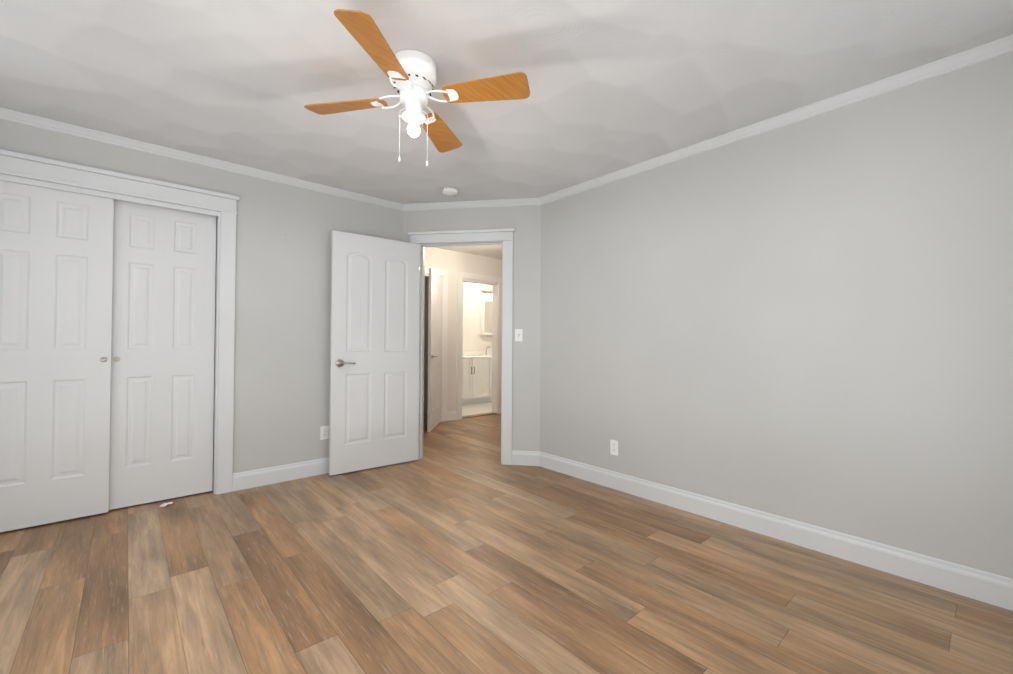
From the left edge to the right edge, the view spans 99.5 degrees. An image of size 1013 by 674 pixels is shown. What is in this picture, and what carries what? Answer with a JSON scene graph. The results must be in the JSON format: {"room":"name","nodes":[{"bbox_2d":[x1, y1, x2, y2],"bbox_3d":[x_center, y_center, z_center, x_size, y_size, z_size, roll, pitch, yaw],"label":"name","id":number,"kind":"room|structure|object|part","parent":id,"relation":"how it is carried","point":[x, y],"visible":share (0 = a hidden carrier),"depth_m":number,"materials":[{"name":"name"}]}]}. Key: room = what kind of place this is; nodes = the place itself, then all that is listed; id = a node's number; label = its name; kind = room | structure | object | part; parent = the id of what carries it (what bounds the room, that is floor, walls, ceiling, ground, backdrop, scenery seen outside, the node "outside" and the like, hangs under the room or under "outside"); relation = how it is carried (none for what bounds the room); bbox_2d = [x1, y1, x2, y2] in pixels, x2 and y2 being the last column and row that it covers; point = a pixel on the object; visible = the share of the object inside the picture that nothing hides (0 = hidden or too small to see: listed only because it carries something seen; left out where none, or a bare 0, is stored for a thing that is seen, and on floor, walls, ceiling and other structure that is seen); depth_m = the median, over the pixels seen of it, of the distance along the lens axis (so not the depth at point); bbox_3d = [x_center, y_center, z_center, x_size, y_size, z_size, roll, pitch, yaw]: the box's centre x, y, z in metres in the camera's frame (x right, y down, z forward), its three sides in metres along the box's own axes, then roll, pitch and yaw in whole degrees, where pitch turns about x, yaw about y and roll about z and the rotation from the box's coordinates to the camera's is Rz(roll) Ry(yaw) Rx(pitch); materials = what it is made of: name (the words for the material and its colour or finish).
{"room":"empty bedroom","nodes":[
{"label":"empty bedroom","id":0,"kind":"room"},
{"bbox_2d":[0,120,402,472],"bbox_3d":[-2.184,-0.070,3.178,3.143,2.440,0.120,1,-1,-42],"label":"wall","id":1,"kind":"structure","parent":0,"point":[282,352],"depth_m":3.40,"materials":[{"name":"paint"}]},
{"bbox_2d":[0,180,113,531],"bbox_3d":[-2.806,0.091,2.588,0.620,2.072,0.042,1,-1,-42],"label":"closet door","id":2,"kind":"structure","parent":1,"relation":"in","point":[56,263],"depth_m":2.61,"materials":[{"name":"paint"}]},
{"bbox_2d":[0,149,239,494],"bbox_3d":[-2.599,0.040,2.782,1.446,2.205,0.160,1,-1,-42],"label":"trim","id":3,"kind":"structure","parent":1,"relation":"attached to","point":[21,168],"depth_m":3.13,"materials":[{"name":"paint"}]},
{"bbox_2d":[109,199,215,509],"bbox_3d":[-2.405,0.098,3.000,0.601,2.072,0.042,1,-1,-42],"label":"closet door","id":4,"kind":"structure","parent":1,"relation":"in","point":[162,359],"depth_m":2.98,"materials":[{"name":"paint"}]},
{"bbox_2d":[320,426,328,439],"bbox_3d":[-1.548,0.815,3.650,0.070,0.114,0.007,1,-1,-42],"label":"outlet","id":5,"kind":"object","parent":1,"relation":"attached to","point":[324,432],"visible":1,"depth_m":3.65,"materials":[{"name":"white plastic"}]},
{"bbox_2d":[424,277,428,413],"bbox_3d":[-1.279,-0.019,6.844,0.120,2.440,1.410,1,-1,-42],"label":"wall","id":6,"kind":"structure","parent":0,"point":[426,278],"depth_m":6.73,"materials":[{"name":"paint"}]},
{"bbox_2d":[425,247,501,411],"bbox_3d":[-0.735,-0.023,6.304,5.180,2.440,0.120,1,-1,-42],"label":"wall","id":7,"kind":"structure","parent":0,"point":[453,263],"depth_m":6.20,"materials":[{"name":"paint"}]},
{"bbox_2d":[425,267,501,421],"bbox_3d":[-1.205,0.114,5.875,3.850,2.150,0.140,1,-1,-42],"label":"trim","id":8,"kind":"structure","parent":7,"relation":"attached to","point":[496,347],"depth_m":6.27,"materials":[{"name":"paint"}]},
{"bbox_2d":[403,205,540,450],"bbox_3d":[-0.347,-0.048,4.092,1.438,2.440,0.120,0,-1,9],"label":"wall","id":9,"kind":"structure","parent":0,"point":[524,222],"depth_m":3.96,"materials":[{"name":"paint"}]},
{"bbox_2d":[329,230,419,475],"bbox_3d":[-1.161,0.134,3.845,0.812,2.040,0.164,1,-1,-42],"label":"bedroom door","id":10,"kind":"structure","parent":9,"relation":"in","point":[374,367],"depth_m":3.79,"materials":[{"name":"paint"}]},
{"bbox_2d":[408,228,514,464],"bbox_3d":[-0.427,0.086,4.093,1.032,2.172,0.179,0,-1,9],"label":"door frame","id":11,"kind":"structure","parent":9,"relation":"attached to","point":[502,237],"depth_m":3.98,"materials":[{"name":"paint"}]},
{"bbox_2d":[0,34,1012,210],"bbox_3d":[-0.412,-1.268,1.890,3.816,0.054,4.171,1,-1,-42],"label":"crown molding","id":12,"kind":"structure","parent":9,"relation":"attached to","point":[983,52],"depth_m":2.74,"materials":[{"name":"paint"}]},
{"bbox_2d":[515,329,522,340],"bbox_3d":[0.113,-0.017,3.956,0.047,0.114,0.056,1,-1,-42],"label":"light switch","id":13,"kind":"object","parent":9,"relation":"attached to","point":[518,334],"visible":1,"depth_m":3.95,"materials":[{"name":"white plastic"}]},
{"bbox_2d":[232,450,1012,610],"bbox_3d":[-0.426,1.079,1.861,3.816,0.130,4.171,1,-1,-42],"label":"baseboard","id":14,"kind":"structure","parent":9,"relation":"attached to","point":[983,586],"depth_m":2.48,"materials":[{"name":"paint"}]},
{"bbox_2d":[462,402,491,415],"bbox_3d":[-0.250,1.214,7.694,2.580,0.006,1.530,1,-1,-42],"label":"floor","id":15,"kind":"structure","parent":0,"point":[476,408],"depth_m":7.22,"materials":[{"name":"beige tile"}]},
{"bbox_2d":[462,358,491,404],"bbox_3d":[-0.545,0.802,8.065,1.520,0.823,0.580,1,-1,-42],"label":"bathroom vanity","id":16,"kind":"object","parent":15,"relation":"on","point":[477,378],"depth_m":7.75,"materials":[{"name":"white paint"}]},
{"bbox_2d":[463,354,491,357],"bbox_3d":[-0.552,0.376,8.081,1.550,0.030,0.550,1,-1,-42],"label":"countertop","id":17,"kind":"structure","parent":16,"relation":"on","point":[464,355],"depth_m":8.07,"materials":[{"name":"white stone"}]},
{"bbox_2d":[463,282,492,351],"bbox_3d":[-0.745,0.003,8.366,2.700,2.440,0.120,1,-1,-42],"label":"wall","id":18,"kind":"structure","parent":0,"point":[474,340],"depth_m":8.38,"materials":[{"name":"paint"}]},
{"bbox_2d":[463,350,491,353],"bbox_3d":[-0.728,0.322,8.280,1.550,0.080,0.020,1,-1,-42],"label":"backsplash","id":19,"kind":"structure","parent":18,"relation":"attached to","point":[477,352],"depth_m":8.44,"materials":[{"name":"white stone"}]},
{"bbox_2d":[480,299,491,334],"bbox_3d":[-0.299,-0.392,8.610,0.520,0.700,0.103,1,-1,-42],"label":"upper cabinet","id":20,"kind":"object","parent":18,"relation":"attached to","point":[485,316],"visible":0.48,"depth_m":8.46,"materials":[{"name":"white paint"}]},
{"bbox_2d":[481,290,491,299],"bbox_3d":[-0.280,-0.837,8.597,0.480,0.170,0.152,1,-1,-42],"label":"sconce","id":21,"kind":"object","parent":18,"relation":"attached to","point":[486,294],"visible":0.44,"depth_m":8.50,"materials":[{"name":"silver metal"}]},
{"bbox_2d":[0,413,1012,673],"bbox_3d":[-0.194,1.235,4.223,7.900,0.120,8.000,1,-1,-42],"label":"floor","id":22,"kind":"structure","parent":0,"point":[458,547],"depth_m":1.94,"materials":[{"name":"wood"}]},
{"bbox_2d":[160,502,175,506],"bbox_3d":[-2.312,1.138,2.927,0.047,0.012,0.082,0,-1,14],"label":"paper scrap","id":23,"kind":"object","parent":22,"relation":"on","point":[164,505],"visible":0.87,"depth_m":2.91,"materials":[{"name":"white paper"}]},
{"bbox_2d":[0,0,1012,258],"bbox_3d":[-0.171,-1.323,4.381,7.720,0.120,7.820,1,-1,-42],"label":"ceiling","id":24,"kind":"structure","parent":0,"point":[615,85],"depth_m":2.09,"materials":[{"name":"paint"}]},
{"bbox_2d":[304,9,529,165],"bbox_3d":[-0.438,-1.055,2.028,0.850,0.478,0.850,1,-1,-33],"label":"ceiling fan","id":25,"kind":"object","parent":24,"relation":"hanging from","point":[411,74],"visible":1,"depth_m":1.97,"materials":[{"name":"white wood"}]},
{"bbox_3d":[-0.439,-0.987,2.027,0.059,0.081,0.059,1,-1,-42],"label":"bulb","id":26,"kind":"part","parent":25,"relation":"part of","materials":[{"name":"white glass"}]},
{"bbox_2d":[442,187,457,195],"bbox_3d":[-0.488,-1.255,3.712,0.140,0.038,0.140,1,-1,-42],"label":"smoke detector","id":27,"kind":"object","parent":24,"relation":"attached to","point":[450,191],"visible":1,"depth_m":3.67,"materials":[{"name":"white plastic"}]},
{"bbox_2d":[540,52,1012,578],"bbox_3d":[1.422,-0.053,2.764,0.120,2.440,3.300,1,-1,-42],"label":"wall","id":28,"kind":"structure","parent":0,"point":[808,320],"depth_m":2.35,"materials":[{"name":"paint"}]},
{"bbox_2d":[610,439,617,455],"bbox_3d":[0.832,0.855,3.317,0.007,0.114,0.070,1,-1,-42],"label":"outlet","id":29,"kind":"object","parent":28,"relation":"attached to","point":[613,447],"visible":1,"depth_m":3.31,"materials":[{"name":"white plastic"}]},
{"bbox_3d":[-2.191,-0.038,5.822,2.600,2.440,2.409,1,-1,-42],"label":"wall","id":30,"kind":"structure","parent":0,"visible":0},
{"bbox_2d":[425,268,442,431],"bbox_3d":[-0.942,0.163,5.684,0.525,2.030,0.544,1,-1,-42],"label":"hall door","id":31,"kind":"structure","parent":30,"relation":"in","point":[434,356],"depth_m":5.56,"materials":[{"name":"paint"}]}
]}

